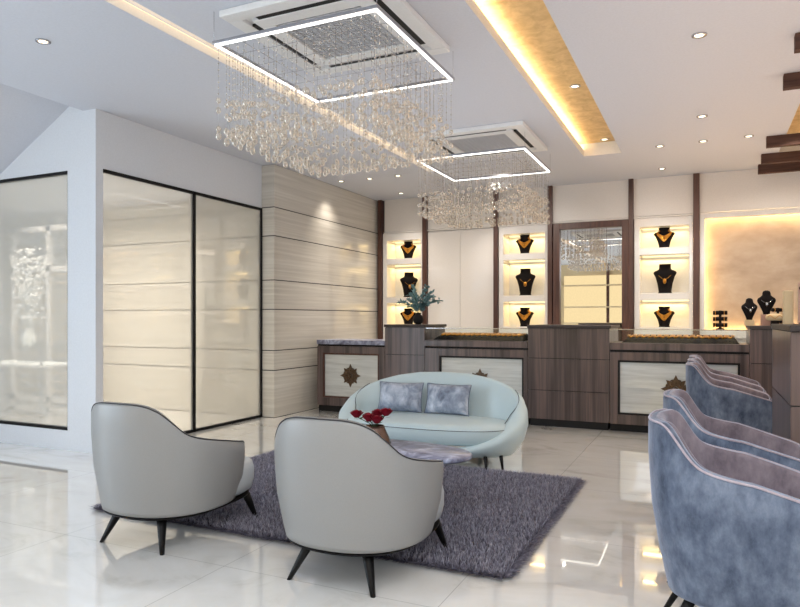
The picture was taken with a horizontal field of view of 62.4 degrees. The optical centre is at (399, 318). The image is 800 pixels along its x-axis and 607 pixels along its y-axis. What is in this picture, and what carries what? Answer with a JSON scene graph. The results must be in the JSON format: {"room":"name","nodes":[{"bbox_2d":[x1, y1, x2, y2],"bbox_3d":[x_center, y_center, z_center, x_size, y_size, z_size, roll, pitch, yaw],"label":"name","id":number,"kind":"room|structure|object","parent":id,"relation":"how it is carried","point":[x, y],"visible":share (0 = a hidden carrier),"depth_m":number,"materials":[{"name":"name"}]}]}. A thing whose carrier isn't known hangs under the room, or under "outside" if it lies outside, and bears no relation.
{"room":"shop","nodes":[
{"label":"shop","id":0,"kind":"room"},
{"bbox_2d":[0,106,102,452],"bbox_3d":[-4.202,-0.700,7.006,2.870,4.000,0.120,0,0,25],"label":"wall","id":1,"kind":"structure","parent":0,"point":[73,143],"depth_m":6.45,"materials":[{"name":"white paint"}]},
{"bbox_2d":[0,171,67,429],"bbox_3d":[-3.805,-0.176,6.780,1.181,2.561,0.054,0,0,25],"label":"window","id":2,"kind":"structure","parent":1,"relation":"in","point":[34,208],"depth_m":6.76,"materials":[{"name":"clear glass"}]},
{"bbox_2d":[103,173,190,208],"bbox_3d":[-4.740,-1.675,8.695,5.070,0.050,2.490,0,0,25],"label":"ceiling","id":3,"kind":"structure","parent":0,"point":[117,191],"depth_m":8.78,"materials":[{"name":"paint"}]},
{"bbox_2d":[103,111,261,207],"bbox_3d":[-2.401,-1.734,7.594,0.100,0.568,2.535,0,0,25],"label":"wall","id":4,"kind":"structure","parent":0,"point":[131,148],"depth_m":7.33,"materials":[{"name":"white paint"}]},
{"bbox_2d":[103,169,261,433],"bbox_3d":[-2.366,-0.077,7.572,0.042,2.755,2.525,0,0,25],"label":"glass door","id":5,"kind":"structure","parent":4,"relation":"in","point":[230,231],"depth_m":8.11,"materials":[{"name":"clear glass"}]},
{"bbox_2d":[103,164,377,417],"bbox_3d":[-3.431,-0.360,11.153,5.370,3.320,3.070,0,0,25],"label":"stone wall","id":6,"kind":"structure","parent":0,"point":[320,238],"depth_m":9.50,"materials":[{"name":"stone"}]},
{"bbox_2d":[384,169,799,233],"bbox_3d":[3.393,-1.732,9.583,8.070,0.575,0.060,0,0,25],"label":"wall panel","id":7,"kind":"object","parent":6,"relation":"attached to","point":[730,191],"depth_m":9.67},
{"bbox_2d":[0,408,699,606],"bbox_3d":[-2.355,1.350,4.184,14.200,0.100,15.600,0,0,25],"label":"floor","id":8,"kind":"structure","parent":0,"point":[605,551],"depth_m":3.60,"materials":[{"name":"white tile"}]},
{"bbox_2d":[90,450,585,579],"bbox_3d":[-0.317,1.272,4.867,3.020,0.055,2.339,0,0,25],"label":"shag rug","id":9,"kind":"object","parent":8,"relation":"on","point":[491,520],"visible":0.42,"depth_m":4.21,"materials":[{"name":"grey carpet"}]},
{"bbox_2d":[91,401,257,555],"bbox_3d":[-1.378,0.882,4.043,0.864,0.836,0.918,0,0,25],"label":"armchair","id":10,"kind":"object","parent":9,"relation":"on","point":[147,468],"visible":1,"depth_m":3.65,"materials":[{"name":"grey leather"}]},
{"bbox_2d":[274,416,446,597],"bbox_3d":[-0.195,0.882,3.493,0.864,0.836,0.918,0,0,25],"label":"armchair","id":11,"kind":"object","parent":9,"relation":"on","point":[343,489],"visible":1,"depth_m":3.09,"materials":[{"name":"grey leather"}]},
{"bbox_2d":[390,439,471,463],"bbox_3d":[-0.171,1.067,4.447,1.360,0.407,0.600,0,0,25],"label":"coffee table","id":12,"kind":"object","parent":9,"relation":"on","point":[412,449],"visible":0.15,"depth_m":4.28,"materials":[{"name":"purple stone"}]},
{"bbox_2d":[366,424,390,443],"bbox_3d":[-0.174,0.802,4.581,0.230,0.120,0.230,0,0,25],"label":"vase","id":13,"kind":"object","parent":12,"relation":"on","point":[380,429],"visible":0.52,"depth_m":4.53,"materials":[{"name":"brown metal"}]},
{"bbox_2d":[350,410,372,426],"bbox_3d":[-0.258,0.713,4.622,0.201,0.137,0.103,0,0,25],"label":"rose","id":14,"kind":"object","parent":13,"relation":"in","point":[355,413],"visible":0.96,"depth_m":4.62,"materials":[{"name":"red plant"}]},
{"bbox_2d":[350,410,363,417],"bbox_3d":[-0.306,0.670,4.642,0.098,0.051,0.099,0,0,25],"label":"flower","id":15,"kind":"object","parent":14,"relation":"on","point":[355,413],"depth_m":4.62,"materials":[{"name":"red plant"}]},
{"bbox_2d":[363,413,374,426],"bbox_3d":[-0.213,0.720,4.568,0.098,0.121,0.103,0,0,25],"label":"rose","id":16,"kind":"object","parent":13,"relation":"in","point":[367,417],"visible":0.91,"depth_m":4.54,"materials":[{"name":"red plant"}]},
{"bbox_2d":[363,413,373,421],"bbox_3d":[-0.214,0.685,4.566,0.098,0.051,0.099,0,0,25],"label":"flower","id":17,"kind":"object","parent":16,"relation":"on","point":[367,417],"depth_m":4.54,"materials":[{"name":"red plant"}]},
{"bbox_2d":[372,409,381,415],"bbox_3d":[-0.153,0.708,4.615,0.098,0.146,0.099,0,0,-1],"label":"rose","id":18,"kind":"object","parent":13,"relation":"in","point":[376,411],"visible":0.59,"depth_m":4.59,"materials":[{"name":"red plant"}]},
{"bbox_2d":[371,415,383,426],"bbox_3d":[-0.163,0.723,4.525,0.111,0.116,0.107,0,0,25],"label":"rose","id":19,"kind":"object","parent":13,"relation":"in","point":[376,419],"visible":0.98,"depth_m":4.50,"materials":[{"name":"red plant"}]},
{"bbox_2d":[371,415,383,422],"bbox_3d":[-0.159,0.691,4.519,0.098,0.051,0.099,0,0,25],"label":"flower","id":20,"kind":"object","parent":19,"relation":"on","point":[376,419],"depth_m":4.49,"materials":[{"name":"red plant"}]},
{"bbox_2d":[377,408,392,425],"bbox_3d":[-0.111,0.701,4.561,0.127,0.161,0.103,0,0,25],"label":"rose","id":21,"kind":"object","parent":13,"relation":"in","point":[385,411],"visible":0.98,"depth_m":4.53,"materials":[{"name":"red plant"}]},
{"bbox_2d":[379,408,392,415],"bbox_3d":[-0.098,0.645,4.556,0.098,0.051,0.099,0,0,25],"label":"flower","id":22,"kind":"object","parent":21,"relation":"on","point":[385,411],"depth_m":4.53,"materials":[{"name":"red plant"}]},
{"bbox_2d":[317,339,384,411],"bbox_3d":[-0.560,0.800,9.359,1.060,1.000,0.640,0,0,25],"label":"counter","id":23,"kind":"object","parent":8,"relation":"on","point":[344,366],"depth_m":9.15,"materials":[{"name":"brown wood"}]},
{"bbox_2d":[317,339,384,344],"bbox_3d":[-0.560,0.330,9.359,1.060,0.060,0.640,0,0,25],"label":"countertop","id":24,"kind":"structure","parent":23,"relation":"on","point":[324,341],"depth_m":9.09,"materials":[{"name":"grey stone"}]},
{"bbox_2d":[378,200,384,338],"bbox_3d":[-0.320,-0.360,11.321,0.070,3.320,0.140,0,0,25],"label":"post","id":25,"kind":"object","parent":8,"relation":"on","point":[381,232],"visible":0.55,"depth_m":11.26,"materials":[{"name":"brown wood"}]},
{"bbox_2d":[383,232,421,338],"bbox_3d":[0.119,-0.071,11.282,0.740,2.742,0.360,0,0,25],"label":"display niche","id":26,"kind":"object","parent":8,"relation":"on","point":[395,264],"visible":0.38,"depth_m":11.34,"materials":[{"name":"white paint"}]},
{"bbox_2d":[387,258,419,265],"bbox_3d":[0.129,-0.964,11.267,0.620,0.097,0.340,0,0,25],"label":"shelf","id":27,"kind":"object","parent":26,"relation":"attached to","point":[390,261],"depth_m":11.16,"materials":[{"name":"white paint"}]},
{"bbox_2d":[387,297,419,302],"bbox_3d":[0.129,-0.311,11.267,0.620,0.098,0.340,0,0,25],"label":"shelf","id":28,"kind":"object","parent":26,"relation":"attached to","point":[389,299],"depth_m":11.17,"materials":[{"name":"white paint"}]},
{"bbox_2d":[400,241,415,257],"bbox_3d":[0.142,-1.161,11.230,0.287,0.296,0.136,0,0,11],"label":"bust","id":29,"kind":"object","parent":26,"relation":"on","point":[408,248],"visible":0.94,"depth_m":11.19,"materials":[{"name":"black fabric"}]},
{"bbox_2d":[400,308,415,323],"bbox_3d":[0.142,-0.024,11.230,0.287,0.296,0.136,0,0,11],"label":"bust","id":30,"kind":"object","parent":26,"relation":"on","point":[408,314],"visible":0.91,"depth_m":11.19,"materials":[{"name":"black fabric"}]},
{"bbox_2d":[400,272,417,296],"bbox_3d":[0.155,-0.572,11.219,0.313,0.422,0.171,0,0,-11],"label":"bust","id":31,"kind":"object","parent":26,"relation":"on","point":[408,278],"visible":0.85,"depth_m":11.18,"materials":[{"name":"black fabric"}]},
{"bbox_2d":[384,324,446,377],"bbox_3d":[0.220,0.690,9.068,0.600,1.220,0.790,0,0,25],"label":"pedestal","id":32,"kind":"object","parent":8,"relation":"on","point":[404,343],"visible":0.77,"depth_m":8.75,"materials":[{"name":"brown wood"}]},
{"bbox_2d":[413,313,423,323],"bbox_3d":[0.246,0.002,8.874,0.150,0.155,0.150,0,0,25],"label":"round vase","id":33,"kind":"object","parent":32,"relation":"on","point":[418,318],"visible":0.98,"depth_m":8.83,"materials":[{"name":"black ceramic"}]},
{"bbox_2d":[395,298,417,311],"bbox_3d":[0.104,-0.155,8.912,0.350,0.249,0.120,0,0,15],"label":"leafy branch","id":34,"kind":"object","parent":33,"relation":"in","point":[401,301],"visible":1,"depth_m":8.91,"materials":[{"name":"green plant"}]},
{"bbox_2d":[409,284,420,304],"bbox_3d":[0.210,-0.249,8.830,0.138,0.436,0.207,0,0,25],"label":"leafy branch","id":35,"kind":"object","parent":33,"relation":"in","point":[412,286],"visible":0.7,"depth_m":8.79,"materials":[{"name":"green plant"}]},
{"bbox_2d":[410,289,420,310],"bbox_3d":[0.205,-0.209,8.760,0.129,0.357,0.276,0,0,25],"label":"leafy branch","id":36,"kind":"object","parent":33,"relation":"in","point":[414,295],"visible":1,"depth_m":8.76,"materials":[{"name":"green plant"}]},
{"bbox_2d":[418,284,429,305],"bbox_3d":[0.314,-0.249,8.887,0.171,0.436,0.130,0,0,-18],"label":"leafy branch","id":37,"kind":"object","parent":33,"relation":"in","point":[427,286],"visible":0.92,"depth_m":8.88,"materials":[{"name":"green plant"}]},
{"bbox_2d":[419,289,434,312],"bbox_3d":[0.344,-0.210,8.813,0.246,0.359,0.134,0,0,25],"label":"leafy branch","id":38,"kind":"object","parent":33,"relation":"in","point":[426,296],"visible":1,"depth_m":8.80,"materials":[{"name":"green plant"}]},
{"bbox_2d":[420,298,442,312],"bbox_3d":[0.413,-0.161,8.804,0.349,0.260,0.135,0,0,25],"label":"leafy branch","id":39,"kind":"object","parent":33,"relation":"in","point":[429,302],"visible":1,"depth_m":8.80,"materials":[{"name":"green plant"}]},
{"bbox_2d":[422,196,427,323],"bbox_3d":[0.431,-0.360,10.972,0.081,3.320,0.140,0,0,25],"label":"post","id":40,"kind":"object","parent":8,"relation":"on","point":[424,220],"visible":0.35,"depth_m":10.91,"materials":[{"name":"brown wood"}]},
{"bbox_2d":[339,372,527,469],"bbox_3d":[0.273,0.915,6.182,1.860,0.769,0.920,0,0,25],"label":"sofa","id":41,"kind":"object","parent":8,"relation":"on","point":[496,425],"visible":0.66,"depth_m":5.99,"materials":[{"name":"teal leather"}]},
{"bbox_2d":[377,381,423,412],"bbox_3d":[0.004,0.767,6.466,0.465,0.287,0.157,0,0,20],"label":"throw pillow","id":42,"kind":"object","parent":41,"relation":"on","point":[395,396],"visible":0.93,"depth_m":6.41,"materials":[{"name":"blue fabric"}]},
{"bbox_2d":[348,411,505,445],"bbox_3d":[0.244,1.002,6.120,1.620,0.195,0.735,0,0,25],"label":"seat cushion","id":43,"kind":"object","parent":41,"relation":"on","point":[480,428],"depth_m":5.78,"materials":[{"name":"white leather"}]},
{"bbox_2d":[424,383,471,415],"bbox_3d":[0.452,0.767,6.279,0.467,0.287,0.160,0,0,31],"label":"throw pillow","id":44,"kind":"object","parent":41,"relation":"on","point":[441,398],"visible":1,"depth_m":6.22,"materials":[{"name":"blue fabric"}]},
{"bbox_2d":[428,228,492,332],"bbox_3d":[1.048,-0.070,10.850,1.130,2.740,0.360,0,0,25],"label":"wall panel","id":45,"kind":"object","parent":8,"relation":"on","point":[460,262],"visible":0.59,"depth_m":10.67,"materials":[{"name":"white paint"}]},
{"bbox_2d":[425,327,529,424],"bbox_3d":[1.067,0.711,8.605,1.357,1.178,0.635,0,0,25],"label":"counter","id":46,"kind":"object","parent":8,"relation":"on","point":[506,362],"depth_m":8.28,"materials":[{"name":"brown wood"}]},
{"bbox_2d":[433,332,527,340],"bbox_3d":[1.063,0.233,8.593,1.200,0.093,0.400,0,0,25],"label":"tray","id":47,"kind":"object","parent":46,"relation":"on","point":[444,336],"visible":1,"depth_m":8.47,"materials":[{"name":"black fabric"}]},
{"bbox_2d":[493,190,499,332],"bbox_3d":[1.532,-0.360,10.460,0.070,3.320,0.140,0,0,25],"label":"post","id":48,"kind":"object","parent":8,"relation":"on","point":[495,228],"visible":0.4,"depth_m":10.40,"materials":[{"name":"brown wood"}]},
{"bbox_2d":[499,224,546,333],"bbox_3d":[1.983,-0.071,10.415,0.770,2.742,0.360,0,0,25],"label":"display niche","id":49,"kind":"object","parent":8,"relation":"on","point":[511,260],"visible":0.46,"depth_m":10.46,"materials":[{"name":"white paint"}]},
{"bbox_2d":[503,326,527,333],"bbox_3d":[1.992,0.253,10.400,0.650,0.255,0.340,0,0,25],"label":"shelf","id":50,"kind":"object","parent":49,"relation":"attached to","point":[504,330],"depth_m":10.31,"materials":[{"name":"white paint"}]},
{"bbox_2d":[503,252,544,261],"bbox_3d":[1.992,-0.964,10.400,0.650,0.097,0.340,0,0,25],"label":"shelf","id":51,"kind":"object","parent":49,"relation":"attached to","point":[531,256],"depth_m":10.29,"materials":[{"name":"white paint"}]},
{"bbox_2d":[503,295,544,301],"bbox_3d":[1.992,-0.311,10.400,0.650,0.098,0.340,0,0,25],"label":"shelf","id":52,"kind":"object","parent":49,"relation":"attached to","point":[506,298],"depth_m":10.24,"materials":[{"name":"white paint"}]},
{"bbox_2d":[516,235,533,252],"bbox_3d":[1.963,-1.161,10.383,0.287,0.296,0.136,0,0,21],"label":"bust","id":53,"kind":"object","parent":49,"relation":"on","point":[524,243],"visible":0.94,"depth_m":10.34,"materials":[{"name":"black fabric"}]},
{"bbox_2d":[516,307,533,325],"bbox_3d":[1.963,-0.024,10.383,0.287,0.296,0.136,0,0,21],"label":"bust","id":54,"kind":"object","parent":49,"relation":"on","point":[524,315],"visible":0.98,"depth_m":10.34,"materials":[{"name":"black fabric"}]},
{"bbox_2d":[516,268,535,294],"bbox_3d":[1.971,-0.572,10.371,0.313,0.422,0.171,0,0,15],"label":"bust","id":55,"kind":"object","parent":49,"relation":"on","point":[525,279],"visible":0.96,"depth_m":10.33,"materials":[{"name":"black fabric"}]},
{"bbox_2d":[547,186,552,324],"bbox_3d":[2.306,-0.360,10.100,0.068,3.320,0.140,0,0,25],"label":"post","id":56,"kind":"object","parent":8,"relation":"on","point":[549,188],"visible":0.54,"depth_m":10.04,"materials":[{"name":"brown wood"}]},
{"bbox_2d":[527,324,619,429],"bbox_3d":[2.175,0.690,8.219,0.978,1.220,0.900,0,0,25],"label":"counter","id":57,"kind":"object","parent":8,"relation":"on","point":[569,365],"visible":0.92,"depth_m":7.83,"materials":[{"name":"brown wood"}]},
{"bbox_2d":[628,179,633,334],"bbox_3d":[3.368,-0.360,9.606,0.069,3.320,0.140,0,0,25],"label":"post","id":58,"kind":"object","parent":8,"relation":"on","point":[630,181],"visible":0.56,"depth_m":9.54,"materials":[{"name":"brown wood"}]},
{"bbox_2d":[553,219,627,340],"bbox_3d":[2.843,-0.170,9.855,1.093,2.540,0.130,0,0,25],"label":"wall mirror","id":59,"kind":"object","parent":58,"relation":"attached to","point":[590,259],"visible":0.51,"depth_m":9.84,"materials":[{"name":"clear mirror"}]},
{"bbox_2d":[634,215,692,334],"bbox_3d":[3.821,-0.071,9.560,0.775,2.742,0.360,0,0,25],"label":"display niche","id":60,"kind":"object","parent":8,"relation":"on","point":[648,255],"visible":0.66,"depth_m":9.58,"materials":[{"name":"white paint"}]},
{"bbox_2d":[654,306,674,326],"bbox_3d":[3.812,-0.024,9.523,0.287,0.296,0.136,0,0,25],"label":"bust","id":61,"kind":"object","parent":60,"relation":"on","point":[664,315],"visible":0.97,"depth_m":9.48,"materials":[{"name":"black fabric"}]},
{"bbox_2d":[654,227,674,247],"bbox_3d":[3.812,-1.161,9.523,0.287,0.296,0.136,0,0,25],"label":"bust","id":62,"kind":"object","parent":60,"relation":"on","point":[664,236],"visible":0.95,"depth_m":9.48,"materials":[{"name":"black fabric"}]},
{"bbox_2d":[640,246,688,256],"bbox_3d":[3.830,-0.964,9.545,0.655,0.097,0.340,0,0,25],"label":"shelf","id":63,"kind":"object","parent":60,"relation":"attached to","point":[671,251],"depth_m":9.44,"materials":[{"name":"white paint"}]},
{"bbox_2d":[640,293,688,300],"bbox_3d":[3.830,-0.311,9.545,0.655,0.098,0.340,0,0,25],"label":"shelf","id":64,"kind":"object","parent":60,"relation":"attached to","point":[643,296],"depth_m":9.41,"materials":[{"name":"white paint"}]},
{"bbox_2d":[640,327,688,334],"bbox_3d":[3.830,0.253,9.545,0.655,0.255,0.340,0,0,25],"label":"shelf","id":65,"kind":"object","parent":60,"relation":"attached to","point":[663,332],"depth_m":9.38,"materials":[{"name":"white paint"}]},
{"bbox_2d":[654,264,676,292],"bbox_3d":[3.818,-0.572,9.512,0.313,0.422,0.171,0,0,25],"label":"bust","id":66,"kind":"object","parent":60,"relation":"on","point":[665,275],"visible":0.98,"depth_m":9.47,"materials":[{"name":"black fabric"}]},
{"bbox_2d":[610,329,748,432],"bbox_3d":[3.204,0.711,7.611,1.430,1.178,0.635,0,0,25],"label":"counter","id":67,"kind":"object","parent":8,"relation":"on","point":[640,373],"depth_m":7.47,"materials":[{"name":"brown wood"}]},
{"bbox_2d":[622,334,738,343],"bbox_3d":[3.212,0.233,7.594,1.220,0.093,0.400,0,0,25],"label":"tray","id":68,"kind":"object","parent":67,"relation":"on","point":[641,338],"visible":1,"depth_m":7.49,"materials":[{"name":"black fabric"}]},
{"bbox_2d":[693,173,699,334],"bbox_3d":[4.151,-0.360,9.242,0.082,3.320,0.140,0,0,25],"label":"post","id":69,"kind":"object","parent":8,"relation":"on","point":[696,176],"visible":0.56,"depth_m":9.18,"materials":[{"name":"brown wood"}]},
{"bbox_2d":[648,408,799,606],"bbox_3d":[1.335,0.845,2.555,0.697,0.911,0.631,0,0,25],"label":"tub chair","id":70,"kind":"object","parent":8,"relation":"on","point":[727,521],"visible":1,"depth_m":2.36,"materials":[{"name":"blue fabric"}]},
{"bbox_2d":[689,355,762,387],"bbox_3d":[3.367,0.845,6.816,0.697,0.911,0.631,0,0,25],"label":"tub chair","id":71,"kind":"object","parent":8,"relation":"on","point":[722,373],"visible":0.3,"depth_m":7.00,"materials":[{"name":"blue fabric"}]},
{"bbox_2d":[688,358,766,393],"bbox_3d":[3.093,0.845,6.226,0.697,0.911,0.631,0,0,25],"label":"tub chair","id":72,"kind":"object","parent":8,"relation":"on","point":[711,375],"visible":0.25,"depth_m":6.41,"materials":[{"name":"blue fabric"}]},
{"bbox_2d":[686,362,771,433],"bbox_3d":[2.818,0.845,5.637,0.697,0.911,0.631,0,0,25],"label":"tub chair","id":73,"kind":"object","parent":8,"relation":"on","point":[728,401],"visible":0.57,"depth_m":5.39,"materials":[{"name":"blue fabric"}]},
{"bbox_2d":[663,389,799,582],"bbox_3d":[1.715,0.845,3.360,0.697,0.911,0.631,0,0,25],"label":"tub chair","id":74,"kind":"object","parent":8,"relation":"on","point":[736,436],"visible":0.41,"depth_m":3.45,"materials":[{"name":"blue fabric"}]},
{"bbox_2d":[700,209,799,342],"bbox_3d":[5.655,-0.072,8.613,3.170,2.745,0.290,0,0,25],"label":"wall niche","id":75,"kind":"object","parent":8,"relation":"on","point":[744,255],"visible":0.47,"depth_m":9.12,"materials":[{"name":"stone"}]},
{"bbox_2d":[746,325,771,397],"bbox_3d":[4.565,0.690,7.053,1.510,1.220,0.800,0,0,25],"label":"pedestal","id":76,"kind":"object","parent":8,"relation":"on","point":[758,337],"visible":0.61,"depth_m":6.99,"materials":[{"name":"brown wood"}]},
{"bbox_2d":[744,320,754,325],"bbox_3d":[3.912,0.048,7.390,0.100,0.064,0.100,0,0,25],"label":"stand","id":77,"kind":"object","parent":76,"relation":"on","point":[746,322],"visible":1,"depth_m":7.35,"materials":[{"name":"beige fabric"}]},
{"bbox_2d":[741,298,756,319],"bbox_3d":[3.909,-0.106,7.380,0.168,0.243,0.098,0,0,13],"label":"bust","id":78,"kind":"object","parent":77,"relation":"on","point":[749,308],"visible":1,"depth_m":7.36,"materials":[{"name":"black fabric"}]},
{"bbox_2d":[761,314,770,325],"bbox_3d":[4.078,0.018,7.345,0.110,0.124,0.100,0,0,25],"label":"stand","id":79,"kind":"object","parent":76,"relation":"on","point":[764,322],"visible":0.56,"depth_m":7.31,"materials":[{"name":"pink stone"}]},
{"bbox_2d":[757,290,775,313],"bbox_3d":[4.074,-0.179,7.336,0.185,0.267,0.108,0,0,25],"label":"bust","id":80,"kind":"object","parent":79,"relation":"on","point":[766,301],"visible":0.97,"depth_m":7.32,"materials":[{"name":"black fabric"}]},
{"bbox_2d":[765,314,782,323],"bbox_3d":[4.048,0.013,7.125,0.184,0.132,0.086,0,0,25],"label":"pillow","id":81,"kind":"object","parent":76,"relation":"on","point":[774,318],"visible":0.86,"depth_m":7.10,"materials":[{"name":"beige fabric"}]},
{"bbox_2d":[771,308,782,323],"bbox_3d":[4.114,-0.020,7.185,0.135,0.198,0.080,0,0,-4],"label":"stand","id":82,"kind":"object","parent":76,"relation":"on","point":[777,310],"visible":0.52,"depth_m":7.17,"materials":[{"name":"black fabric"}]},
{"bbox_2d":[771,324,799,443],"bbox_3d":[3.053,0.668,3.802,1.510,1.263,1.170,0,0,25],"label":"pedestal","id":83,"kind":"object","parent":8,"relation":"on","point":[785,337],"visible":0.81,"depth_m":3.80,"materials":[{"name":"brown wood"}]},
{"bbox_2d":[783,290,792,323],"bbox_3d":[2.495,-0.071,4.244,0.052,0.215,0.100,0,0,25],"label":"tower","id":84,"kind":"object","parent":83,"relation":"on","point":[788,294],"visible":0.86,"depth_m":4.20,"materials":[{"name":"beige fabric"}]},
{"bbox_2d":[798,283,799,323],"bbox_3d":[2.557,-0.093,4.038,0.200,0.260,0.100,0,0,25],"label":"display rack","id":85,"kind":"object","parent":83,"relation":"on","point":[798,283],"visible":0.81,"depth_m":4.11,"materials":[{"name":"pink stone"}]},
{"bbox_2d":[0,0,799,200],"bbox_3d":[-2.355,-1.430,4.184,14.200,1.420,15.600,0,0,25],"label":"ceiling","id":86,"kind":"structure","parent":0,"point":[640,62],"depth_m":5.72,"materials":[{"name":"paint"}]},
{"bbox_2d":[35,38,50,44],"bbox_3d":[-2.599,-2.015,4.804,0.104,0.007,0.104,0,0,25],"label":"recessed light","id":87,"kind":"object","parent":86,"relation":"in","point":[42,41],"visible":1,"depth_m":4.81,"materials":[{"name":"metal"}]},
{"bbox_2d":[104,0,434,171],"bbox_3d":[-2.346,-2.061,2.994,0.200,0.079,13.450,0,0,25],"label":"light slot","id":88,"kind":"structure","parent":86,"relation":"attached to","point":[131,7],"depth_m":5.23,"materials":[{"name":"white paint"}]},
{"bbox_2d":[212,0,454,177],"bbox_3d":[-0.412,-1.585,4.663,1.229,0.870,1.298,0,0,25],"label":"crystal chandelier","id":89,"kind":"object","parent":86,"relation":"hanging from","point":[220,44],"visible":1,"depth_m":4.42,"materials":[{"name":"glass"}]},
{"bbox_2d":[219,0,449,75],"bbox_3d":[-0.408,-1.997,4.612,1.170,0.044,1.180,0,0,25],"label":"air conditioner","id":90,"kind":"object","parent":86,"relation":"attached to","point":[262,14],"visible":0.85,"depth_m":4.55,"materials":[{"name":"white plastic"}]},
{"bbox_2d":[278,6,401,57],"bbox_3d":[-0.408,-1.992,4.612,0.644,0.010,0.649,0,0,25],"label":"grille","id":91,"kind":"object","parent":90,"relation":"attached to","point":[313,31],"depth_m":4.64,"materials":[{"name":"grey metal"}]},
{"bbox_2d":[415,120,547,160],"bbox_3d":[0.951,-1.997,7.498,1.200,0.044,1.160,0,0,25],"label":"air conditioner","id":92,"kind":"object","parent":86,"relation":"attached to","point":[516,133],"visible":0.84,"depth_m":7.33,"materials":[{"name":"white plastic"}]},
{"bbox_2d":[449,134,518,152],"bbox_3d":[0.951,-1.992,7.498,0.660,0.010,0.638,0,0,25],"label":"grille","id":93,"kind":"object","parent":92,"relation":"attached to","point":[495,141],"depth_m":7.49,"materials":[{"name":"white metal"}]},
{"bbox_2d":[415,146,550,228],"bbox_3d":[1.013,-1.585,7.801,1.279,0.870,1.264,0,0,25],"label":"crystal chandelier","id":94,"kind":"object","parent":86,"relation":"hanging from","point":[525,148],"visible":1,"depth_m":7.55,"materials":[{"name":"glass"}]},
{"bbox_2d":[465,0,621,155],"bbox_3d":[-0.396,-2.111,2.089,0.640,0.179,13.455,0,0,25],"label":"cove","id":95,"kind":"object","parent":86,"relation":"attached to","point":[525,31],"visible":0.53,"depth_m":5.61,"materials":[{"name":"gold metal"}]},
{"bbox_2d":[569,84,580,88],"bbox_3d":[1.636,-2.170,6.170,0.104,0.007,0.104,0,0,25],"label":"recessed light","id":96,"kind":"object","parent":95,"relation":"attached to","point":[574,86],"visible":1,"depth_m":6.17,"materials":[{"name":"metal"}]},
{"bbox_2d":[691,32,706,38],"bbox_3d":[2.131,-2.015,4.700,0.104,0.007,0.104,0,0,25],"label":"recessed light","id":97,"kind":"object","parent":86,"relation":"in","point":[698,35],"visible":1,"depth_m":4.70,"materials":[{"name":"metal"}]},
{"bbox_2d":[696,114,707,117],"bbox_3d":[3.013,-2.015,6.584,0.104,0.007,0.104,0,0,25],"label":"recessed light","id":98,"kind":"object","parent":86,"relation":"in","point":[704,115],"visible":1,"depth_m":6.59,"materials":[{"name":"metal"}]},
{"bbox_2d":[758,162,799,174],"bbox_3d":[5.798,-1.960,8.178,2.400,0.119,0.080,0,0,25],"label":"ceiling beam","id":99,"kind":"structure","parent":86,"relation":"attached to","point":[791,166],"depth_m":8.55,"materials":[{"name":"brown wood"}]},
{"bbox_2d":[761,150,799,164],"bbox_3d":[5.537,-1.960,7.626,2.400,0.119,0.080,0,0,25],"label":"ceiling beam","id":100,"kind":"structure","parent":86,"relation":"attached to","point":[790,156],"depth_m":8.02,"materials":[{"name":"brown wood"}]},
{"bbox_2d":[766,133,799,148],"bbox_3d":[5.165,-1.960,6.840,2.400,0.119,0.080,0,0,25],"label":"ceiling beam","id":101,"kind":"structure","parent":86,"relation":"attached to","point":[785,140],"depth_m":7.25,"materials":[{"name":"brown wood"}]},
{"bbox_2d":[779,104,799,151],"bbox_3d":[2.135,-2.120,1.637,0.950,0.199,14.770,0,0,25],"label":"cove","id":102,"kind":"object","parent":86,"relation":"attached to","point":[794,127],"depth_m":7.68,"materials":[{"name":"gold metal"}]},
{"bbox_2d":[783,72,799,90],"bbox_3d":[4.270,-1.960,4.973,2.400,0.119,0.080,0,0,25],"label":"ceiling beam","id":103,"kind":"structure","parent":86,"relation":"attached to","point":[791,81],"depth_m":5.42,"materials":[{"name":"brown wood"}]},
{"bbox_2d":[794,32,799,53],"bbox_3d":[3.900,-1.960,4.197,2.400,0.119,0.080,0,0,25],"label":"ceiling beam","id":104,"kind":"structure","parent":86,"relation":"attached to","point":[797,35],"depth_m":4.66,"materials":[{"name":"brown wood"}]},
{"bbox_2d":[385,207,793,232],"bbox_3d":[3.452,-0.410,10.030,8.600,3.420,0.100,0,0,25],"label":"wall","id":105,"kind":"structure","parent":0,"point":[792,207],"depth_m":10.60,"materials":[{"name":"white paint"}]},
{"bbox_2d":[713,310,726,328],"bbox_3d":[4.430,0.019,9.133,0.180,0.264,0.107,0,0,25],"label":"stand","id":106,"kind":"object","parent":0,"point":[720,318],"visible":0.97,"depth_m":9.12,"materials":[{"name":"black fabric"}]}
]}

